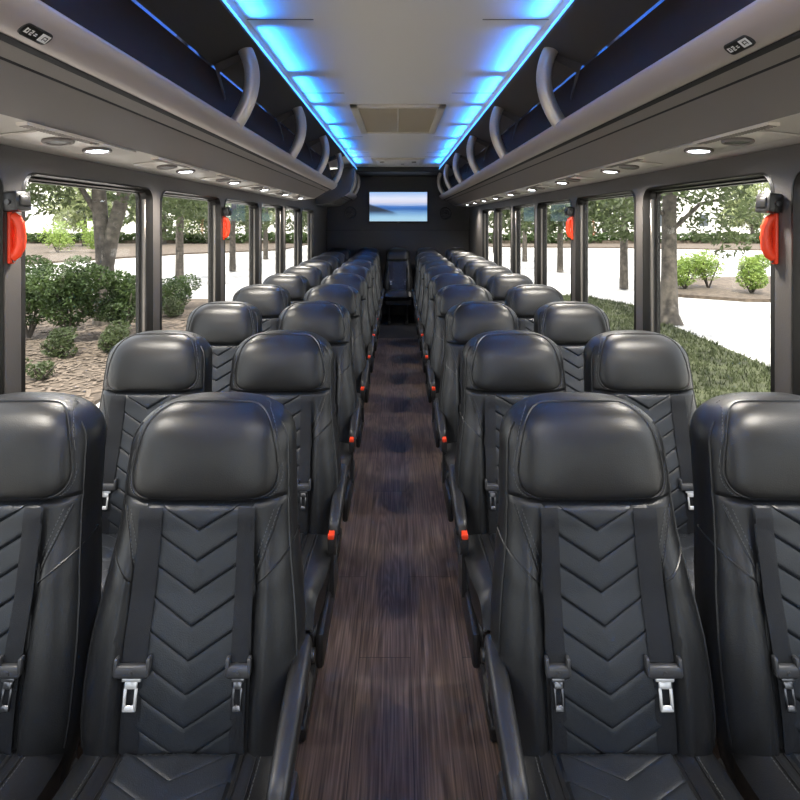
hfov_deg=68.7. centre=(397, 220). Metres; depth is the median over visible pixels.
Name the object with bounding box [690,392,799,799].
seat
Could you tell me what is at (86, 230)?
shrub
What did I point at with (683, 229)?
building
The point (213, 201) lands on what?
window
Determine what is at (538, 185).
speaker grille
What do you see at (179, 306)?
shrub
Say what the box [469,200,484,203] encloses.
panel
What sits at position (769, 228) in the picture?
handle
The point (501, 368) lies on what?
seat
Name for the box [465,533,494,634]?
cushion
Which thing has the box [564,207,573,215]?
box
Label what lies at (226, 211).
box
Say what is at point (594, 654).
seat
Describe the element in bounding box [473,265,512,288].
seat
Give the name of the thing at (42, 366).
shrub
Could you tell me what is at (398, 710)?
floor
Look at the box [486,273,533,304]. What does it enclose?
seat
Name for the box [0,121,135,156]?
panel
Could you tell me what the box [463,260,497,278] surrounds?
seat
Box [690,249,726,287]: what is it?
shrub
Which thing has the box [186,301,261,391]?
seat
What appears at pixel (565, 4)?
led strip
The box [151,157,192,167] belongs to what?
speaker grille
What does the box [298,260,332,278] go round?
seat
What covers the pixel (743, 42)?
number plate
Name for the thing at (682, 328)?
kerb
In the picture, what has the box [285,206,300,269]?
window
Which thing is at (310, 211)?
window
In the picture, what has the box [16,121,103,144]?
speaker grille
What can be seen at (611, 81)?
luggage rack
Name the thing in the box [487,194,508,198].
panel
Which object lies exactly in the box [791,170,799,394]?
window
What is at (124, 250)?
bank
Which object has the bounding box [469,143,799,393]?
wall
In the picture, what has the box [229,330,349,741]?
seat
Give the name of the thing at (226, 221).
handle
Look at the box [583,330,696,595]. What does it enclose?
seat
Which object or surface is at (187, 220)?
tree
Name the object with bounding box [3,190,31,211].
box
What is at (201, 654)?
seat
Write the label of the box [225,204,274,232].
tree
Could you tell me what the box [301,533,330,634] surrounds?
cushion
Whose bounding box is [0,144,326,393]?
wall
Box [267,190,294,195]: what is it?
panel
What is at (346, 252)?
seat
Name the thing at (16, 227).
handle
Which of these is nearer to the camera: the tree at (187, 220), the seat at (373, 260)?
the seat at (373, 260)
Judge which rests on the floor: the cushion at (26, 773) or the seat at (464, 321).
the seat at (464, 321)
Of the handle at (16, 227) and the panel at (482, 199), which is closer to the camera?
the handle at (16, 227)
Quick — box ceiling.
[233,0,562,167]
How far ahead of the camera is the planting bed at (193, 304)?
10.51 m
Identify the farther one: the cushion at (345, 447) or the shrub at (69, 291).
the shrub at (69, 291)
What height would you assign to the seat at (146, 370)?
1.110 m
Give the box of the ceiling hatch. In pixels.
[371,158,424,164]
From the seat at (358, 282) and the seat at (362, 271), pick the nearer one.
the seat at (358, 282)
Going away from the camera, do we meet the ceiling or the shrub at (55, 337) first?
the ceiling
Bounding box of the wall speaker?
[439,207,450,219]
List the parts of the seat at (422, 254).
backrest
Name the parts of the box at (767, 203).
plate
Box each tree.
[25,182,207,325]
[41,186,126,245]
[106,191,226,281]
[128,204,204,243]
[193,201,271,271]
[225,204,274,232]
[225,204,306,258]
[274,211,306,231]
[489,209,553,261]
[489,215,521,252]
[509,203,597,271]
[588,197,633,288]
[588,205,620,235]
[595,184,768,325]
[718,182,769,234]
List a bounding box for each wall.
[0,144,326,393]
[327,175,468,314]
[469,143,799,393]
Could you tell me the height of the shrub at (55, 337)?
0.601 m
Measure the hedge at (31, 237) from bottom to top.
1.792 m
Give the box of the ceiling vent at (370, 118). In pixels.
[350,104,445,133]
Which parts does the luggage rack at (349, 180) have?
service panel, handle, handle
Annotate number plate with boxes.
[17,23,52,44]
[724,35,755,54]
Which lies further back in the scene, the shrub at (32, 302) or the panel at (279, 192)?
the shrub at (32, 302)
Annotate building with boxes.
[25,182,306,236]
[489,183,770,236]
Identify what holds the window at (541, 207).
in the wall at (782, 164)
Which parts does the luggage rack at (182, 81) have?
service panel, groove trim, panel, handle, handle, panel, handle, handle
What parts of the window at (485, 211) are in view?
slide rail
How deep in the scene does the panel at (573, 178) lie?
3.29 m
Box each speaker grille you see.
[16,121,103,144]
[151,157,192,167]
[216,173,240,179]
[253,183,269,187]
[526,183,542,187]
[555,173,579,179]
[603,157,644,167]
[692,121,779,144]
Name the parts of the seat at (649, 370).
backrest, quilted panel, quilted panel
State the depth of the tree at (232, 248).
28.85 m
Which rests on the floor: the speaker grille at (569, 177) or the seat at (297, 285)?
the seat at (297, 285)
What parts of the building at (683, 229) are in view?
pane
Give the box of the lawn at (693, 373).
[564,295,770,404]
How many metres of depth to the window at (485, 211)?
7.95 m
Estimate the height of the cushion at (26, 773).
0.141 m
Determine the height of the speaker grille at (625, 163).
0.011 m
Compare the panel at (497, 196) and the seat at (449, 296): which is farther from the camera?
the panel at (497, 196)
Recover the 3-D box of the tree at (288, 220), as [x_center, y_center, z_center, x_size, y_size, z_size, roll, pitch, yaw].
[-8.191,-0.774,49.247,5.191,6.529,5.146,0,0,30]
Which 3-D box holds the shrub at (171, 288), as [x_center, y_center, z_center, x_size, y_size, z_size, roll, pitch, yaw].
[-6.332,2.031,16.565,1.238,1.057,1.518,0,0,0]
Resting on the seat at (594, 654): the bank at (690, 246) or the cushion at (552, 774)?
the cushion at (552, 774)
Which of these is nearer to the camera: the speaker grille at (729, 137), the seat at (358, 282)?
the speaker grille at (729, 137)
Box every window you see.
[0,176,4,394]
[21,172,152,391]
[160,190,220,329]
[224,198,258,300]
[261,203,283,283]
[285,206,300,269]
[302,208,313,259]
[482,208,493,259]
[495,206,510,269]
[512,203,534,283]
[537,198,571,300]
[575,190,635,329]
[643,172,774,391]
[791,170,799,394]
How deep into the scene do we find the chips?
10.30 m
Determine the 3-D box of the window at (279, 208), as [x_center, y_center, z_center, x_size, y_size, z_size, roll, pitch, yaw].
[-1.185,0.355,5.412,0.071,1.021,0.967,0,0,0]
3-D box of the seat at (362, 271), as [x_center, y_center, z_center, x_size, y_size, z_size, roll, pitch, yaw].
[-0.411,0.965,5.103,0.470,1.110,0.694,0,0,0]
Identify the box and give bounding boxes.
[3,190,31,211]
[222,207,231,215]
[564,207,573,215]
[755,193,783,213]
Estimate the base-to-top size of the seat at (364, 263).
1.110 m
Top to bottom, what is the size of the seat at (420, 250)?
1.110 m
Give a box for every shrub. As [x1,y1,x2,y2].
[25,254,55,337]
[25,255,114,335]
[25,357,56,379]
[37,220,75,251]
[39,326,77,358]
[76,219,94,248]
[86,269,162,328]
[97,320,131,353]
[162,273,201,308]
[162,296,184,317]
[677,253,701,288]
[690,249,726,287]
[734,254,770,292]
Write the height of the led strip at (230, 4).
0.053 m
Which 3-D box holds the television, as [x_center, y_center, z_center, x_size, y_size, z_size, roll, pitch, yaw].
[0.005,-0.221,9.438,0.950,0.507,0.122,0,0,0]
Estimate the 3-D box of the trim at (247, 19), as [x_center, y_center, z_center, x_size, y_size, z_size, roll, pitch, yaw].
[0.000,-0.810,4.175,1.240,0.002,6.358,0,0,0]
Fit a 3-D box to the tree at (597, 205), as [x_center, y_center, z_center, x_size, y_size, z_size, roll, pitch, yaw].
[23.999,-1.872,68.248,7.025,8.724,7.561,0,0,-21]
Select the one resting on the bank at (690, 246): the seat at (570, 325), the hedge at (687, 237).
the hedge at (687, 237)
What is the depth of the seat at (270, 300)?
3.67 m
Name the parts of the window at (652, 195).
slide rail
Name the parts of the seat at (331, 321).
backrest, armrest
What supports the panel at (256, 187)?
attached to the luggage rack at (182, 81)
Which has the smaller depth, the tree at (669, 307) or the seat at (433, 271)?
the seat at (433, 271)
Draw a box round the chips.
[25,310,192,401]
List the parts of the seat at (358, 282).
backrest, armrest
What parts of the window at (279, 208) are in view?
slide rail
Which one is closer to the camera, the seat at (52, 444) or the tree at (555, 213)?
the seat at (52, 444)
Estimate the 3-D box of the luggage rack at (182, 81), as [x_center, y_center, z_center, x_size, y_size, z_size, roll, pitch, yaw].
[-0.873,-0.491,2.450,0.561,0.537,8.600,0,0,0]
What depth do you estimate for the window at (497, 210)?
6.90 m
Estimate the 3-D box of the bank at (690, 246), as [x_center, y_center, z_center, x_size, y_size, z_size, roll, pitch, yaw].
[38.500,2.465,58.000,59.000,0.130,36.000,0,0,0]
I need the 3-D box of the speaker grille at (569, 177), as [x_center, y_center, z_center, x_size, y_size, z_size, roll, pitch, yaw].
[0.940,-0.243,3.250,0.029,0.011,0.380,0,0,0]
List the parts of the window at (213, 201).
slide rail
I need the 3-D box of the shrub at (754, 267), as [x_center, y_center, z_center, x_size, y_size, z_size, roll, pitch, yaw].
[11.919,1.782,19.624,1.052,1.400,1.156,0,0,39]
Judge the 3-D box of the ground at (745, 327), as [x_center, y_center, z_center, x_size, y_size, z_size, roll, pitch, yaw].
[0.000,2.620,70.000,440.000,0.200,380.000,0,0,0]
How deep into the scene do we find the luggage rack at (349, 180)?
8.14 m
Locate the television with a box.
[369,191,427,222]
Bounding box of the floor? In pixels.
[76,315,719,799]
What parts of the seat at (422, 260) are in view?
armrest, backrest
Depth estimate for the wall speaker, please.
9.48 m
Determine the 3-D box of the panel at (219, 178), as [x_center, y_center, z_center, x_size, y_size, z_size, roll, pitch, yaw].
[-0.999,-0.235,3.370,0.147,0.028,0.620,0,0,0]
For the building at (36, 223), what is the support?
on the ground at (745, 327)
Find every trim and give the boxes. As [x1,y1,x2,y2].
[247,19,548,156]
[326,230,469,230]
[356,167,439,175]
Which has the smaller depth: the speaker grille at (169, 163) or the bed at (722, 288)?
the speaker grille at (169, 163)
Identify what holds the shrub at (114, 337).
on the planting bed at (193, 304)
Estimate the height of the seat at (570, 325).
1.110 m
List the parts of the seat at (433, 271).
armrest, backrest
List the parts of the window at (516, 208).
slide rail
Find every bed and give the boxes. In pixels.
[25,299,207,404]
[660,276,770,301]
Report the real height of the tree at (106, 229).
7.058 m
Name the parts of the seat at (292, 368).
quilted panel, backrest, quilted panel, seat, armrest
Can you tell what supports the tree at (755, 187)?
on the ground at (745, 327)
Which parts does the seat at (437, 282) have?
armrest, backrest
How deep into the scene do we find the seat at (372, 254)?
7.68 m
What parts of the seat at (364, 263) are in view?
backrest, armrest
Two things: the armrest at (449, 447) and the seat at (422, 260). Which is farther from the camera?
the seat at (422, 260)
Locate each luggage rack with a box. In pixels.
[0,0,344,200]
[315,167,359,206]
[437,0,799,206]
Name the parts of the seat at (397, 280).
seat, quilted panel, quilted panel, backrest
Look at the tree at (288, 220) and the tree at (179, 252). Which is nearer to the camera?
the tree at (179, 252)
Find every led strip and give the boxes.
[222,0,356,168]
[439,0,573,168]
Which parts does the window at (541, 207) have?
slide rail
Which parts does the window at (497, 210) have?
slide rail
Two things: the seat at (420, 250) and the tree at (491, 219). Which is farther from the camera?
the tree at (491, 219)
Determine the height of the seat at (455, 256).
1.110 m
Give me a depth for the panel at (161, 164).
2.50 m
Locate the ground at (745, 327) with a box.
[27,237,770,407]
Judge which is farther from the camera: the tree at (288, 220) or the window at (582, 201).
the tree at (288, 220)
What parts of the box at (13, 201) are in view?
plate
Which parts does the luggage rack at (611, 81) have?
handle, handle, handle, handle, handle, panel, handle, groove trim, service panel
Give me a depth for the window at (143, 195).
2.71 m
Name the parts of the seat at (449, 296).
armrest, backrest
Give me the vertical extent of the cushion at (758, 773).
0.141 m
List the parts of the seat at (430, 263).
armrest, backrest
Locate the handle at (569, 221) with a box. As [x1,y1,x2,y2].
[566,216,572,239]
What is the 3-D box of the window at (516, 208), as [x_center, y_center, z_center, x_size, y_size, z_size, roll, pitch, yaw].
[1.185,0.355,5.412,0.071,1.021,0.967,0,0,0]
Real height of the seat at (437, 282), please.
1.110 m
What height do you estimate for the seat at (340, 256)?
1.110 m
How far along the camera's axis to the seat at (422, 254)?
7.68 m
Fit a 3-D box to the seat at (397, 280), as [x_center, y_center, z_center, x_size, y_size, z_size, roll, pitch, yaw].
[0.000,0.965,8.762,0.449,1.110,0.694,0,0,0]
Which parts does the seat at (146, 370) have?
quilted panel, quilted panel, backrest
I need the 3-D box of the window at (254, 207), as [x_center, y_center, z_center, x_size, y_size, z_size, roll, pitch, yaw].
[-1.185,0.355,4.367,0.071,1.021,0.967,0,0,0]
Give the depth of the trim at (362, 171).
8.63 m
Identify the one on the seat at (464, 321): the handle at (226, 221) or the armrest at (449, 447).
the armrest at (449, 447)
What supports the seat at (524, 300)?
on the floor
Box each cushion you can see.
[0,747,77,799]
[52,749,271,799]
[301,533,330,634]
[340,442,351,481]
[384,290,411,299]
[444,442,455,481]
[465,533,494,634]
[524,749,743,799]
[718,747,799,799]
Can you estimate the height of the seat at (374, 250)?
1.110 m
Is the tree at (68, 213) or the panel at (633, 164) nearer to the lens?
the panel at (633, 164)
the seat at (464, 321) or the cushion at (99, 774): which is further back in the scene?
the seat at (464, 321)
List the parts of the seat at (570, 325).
quilted panel, backrest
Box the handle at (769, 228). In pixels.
[760,213,778,263]
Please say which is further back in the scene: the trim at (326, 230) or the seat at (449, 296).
the trim at (326, 230)
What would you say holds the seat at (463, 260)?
on the floor
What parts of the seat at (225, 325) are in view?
backrest, quilted panel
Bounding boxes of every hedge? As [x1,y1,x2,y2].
[26,231,306,243]
[489,231,759,243]
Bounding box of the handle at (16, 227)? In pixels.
[7,212,26,263]
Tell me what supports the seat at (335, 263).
on the floor
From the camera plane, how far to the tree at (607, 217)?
21.38 m
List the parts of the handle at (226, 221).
mounting plate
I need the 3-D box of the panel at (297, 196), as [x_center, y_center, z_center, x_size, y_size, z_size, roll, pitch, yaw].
[-0.999,-0.235,5.770,0.147,0.028,0.620,0,0,0]
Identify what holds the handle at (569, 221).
attached to the wall at (782, 164)
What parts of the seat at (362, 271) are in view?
backrest, armrest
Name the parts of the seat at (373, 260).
backrest, armrest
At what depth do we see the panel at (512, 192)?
4.88 m
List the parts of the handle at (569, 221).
mounting plate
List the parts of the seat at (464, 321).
armrest, backrest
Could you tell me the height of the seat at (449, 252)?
1.110 m
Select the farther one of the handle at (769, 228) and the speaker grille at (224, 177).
the speaker grille at (224, 177)
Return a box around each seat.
[0,392,105,799]
[52,392,315,799]
[99,330,212,595]
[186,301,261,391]
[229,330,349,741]
[232,284,290,331]
[262,273,309,303]
[277,301,362,556]
[283,265,322,288]
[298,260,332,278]
[303,284,369,447]
[311,255,339,271]
[320,273,374,402]
[321,252,345,266]
[327,248,350,260]
[333,265,378,372]
[341,260,380,375]
[348,255,382,334]
[354,252,384,322]
[357,248,382,284]
[383,248,412,324]
[411,252,441,322]
[413,248,438,284]
[413,255,447,334]
[415,260,454,375]
[417,265,462,372]
[421,273,475,402]
[426,284,492,447]
[433,301,518,556]
[445,248,468,260]
[446,330,566,741]
[450,252,474,266]
[456,255,484,271]
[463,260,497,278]
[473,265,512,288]
[480,392,743,799]
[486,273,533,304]
[505,284,563,331]
[534,301,609,391]
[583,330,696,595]
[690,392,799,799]
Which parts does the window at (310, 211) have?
slide rail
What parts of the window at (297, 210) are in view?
slide rail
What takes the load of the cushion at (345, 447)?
on the seat at (331, 321)
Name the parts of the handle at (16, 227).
mounting plate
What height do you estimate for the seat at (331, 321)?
1.110 m
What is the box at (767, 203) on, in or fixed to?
attached to the wall at (782, 164)
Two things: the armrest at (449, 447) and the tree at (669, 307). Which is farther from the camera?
the tree at (669, 307)
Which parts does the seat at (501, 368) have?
armrest, seat, quilted panel, backrest, quilted panel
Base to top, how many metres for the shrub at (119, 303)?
1.461 m
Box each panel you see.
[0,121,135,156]
[133,157,208,174]
[200,173,249,184]
[240,183,275,190]
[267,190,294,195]
[287,194,308,198]
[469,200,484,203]
[478,198,494,201]
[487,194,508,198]
[501,190,528,195]
[520,183,555,190]
[546,173,595,184]
[587,157,662,174]
[660,121,798,156]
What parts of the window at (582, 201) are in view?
slide rail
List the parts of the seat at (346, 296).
backrest, armrest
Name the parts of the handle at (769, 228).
mounting plate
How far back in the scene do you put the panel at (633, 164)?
2.50 m
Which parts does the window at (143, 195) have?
slide rail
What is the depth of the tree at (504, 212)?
35.90 m
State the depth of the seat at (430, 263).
6.08 m
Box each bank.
[25,239,306,264]
[489,239,761,250]
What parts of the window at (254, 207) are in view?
slide rail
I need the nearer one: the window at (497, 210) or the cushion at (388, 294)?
the window at (497, 210)
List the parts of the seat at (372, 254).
backrest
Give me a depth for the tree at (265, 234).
37.89 m
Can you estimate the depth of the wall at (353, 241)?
9.50 m
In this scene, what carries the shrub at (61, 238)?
on the bank at (124, 250)
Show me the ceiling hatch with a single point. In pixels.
(376, 161)
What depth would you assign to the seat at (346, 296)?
3.66 m
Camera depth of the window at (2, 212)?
1.70 m
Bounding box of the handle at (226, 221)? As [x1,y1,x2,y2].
[223,216,229,239]
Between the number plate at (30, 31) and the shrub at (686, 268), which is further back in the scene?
the shrub at (686, 268)
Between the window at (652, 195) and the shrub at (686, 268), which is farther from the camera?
the shrub at (686, 268)
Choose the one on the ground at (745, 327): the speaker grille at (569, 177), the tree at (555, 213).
the tree at (555, 213)
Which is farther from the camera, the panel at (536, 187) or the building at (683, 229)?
the building at (683, 229)
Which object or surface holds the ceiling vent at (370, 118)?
in the ceiling
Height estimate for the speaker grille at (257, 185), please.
0.011 m
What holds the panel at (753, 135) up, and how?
attached to the luggage rack at (611, 81)
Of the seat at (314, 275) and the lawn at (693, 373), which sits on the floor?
the seat at (314, 275)
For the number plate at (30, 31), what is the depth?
1.12 m
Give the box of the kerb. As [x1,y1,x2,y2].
[562,294,770,364]

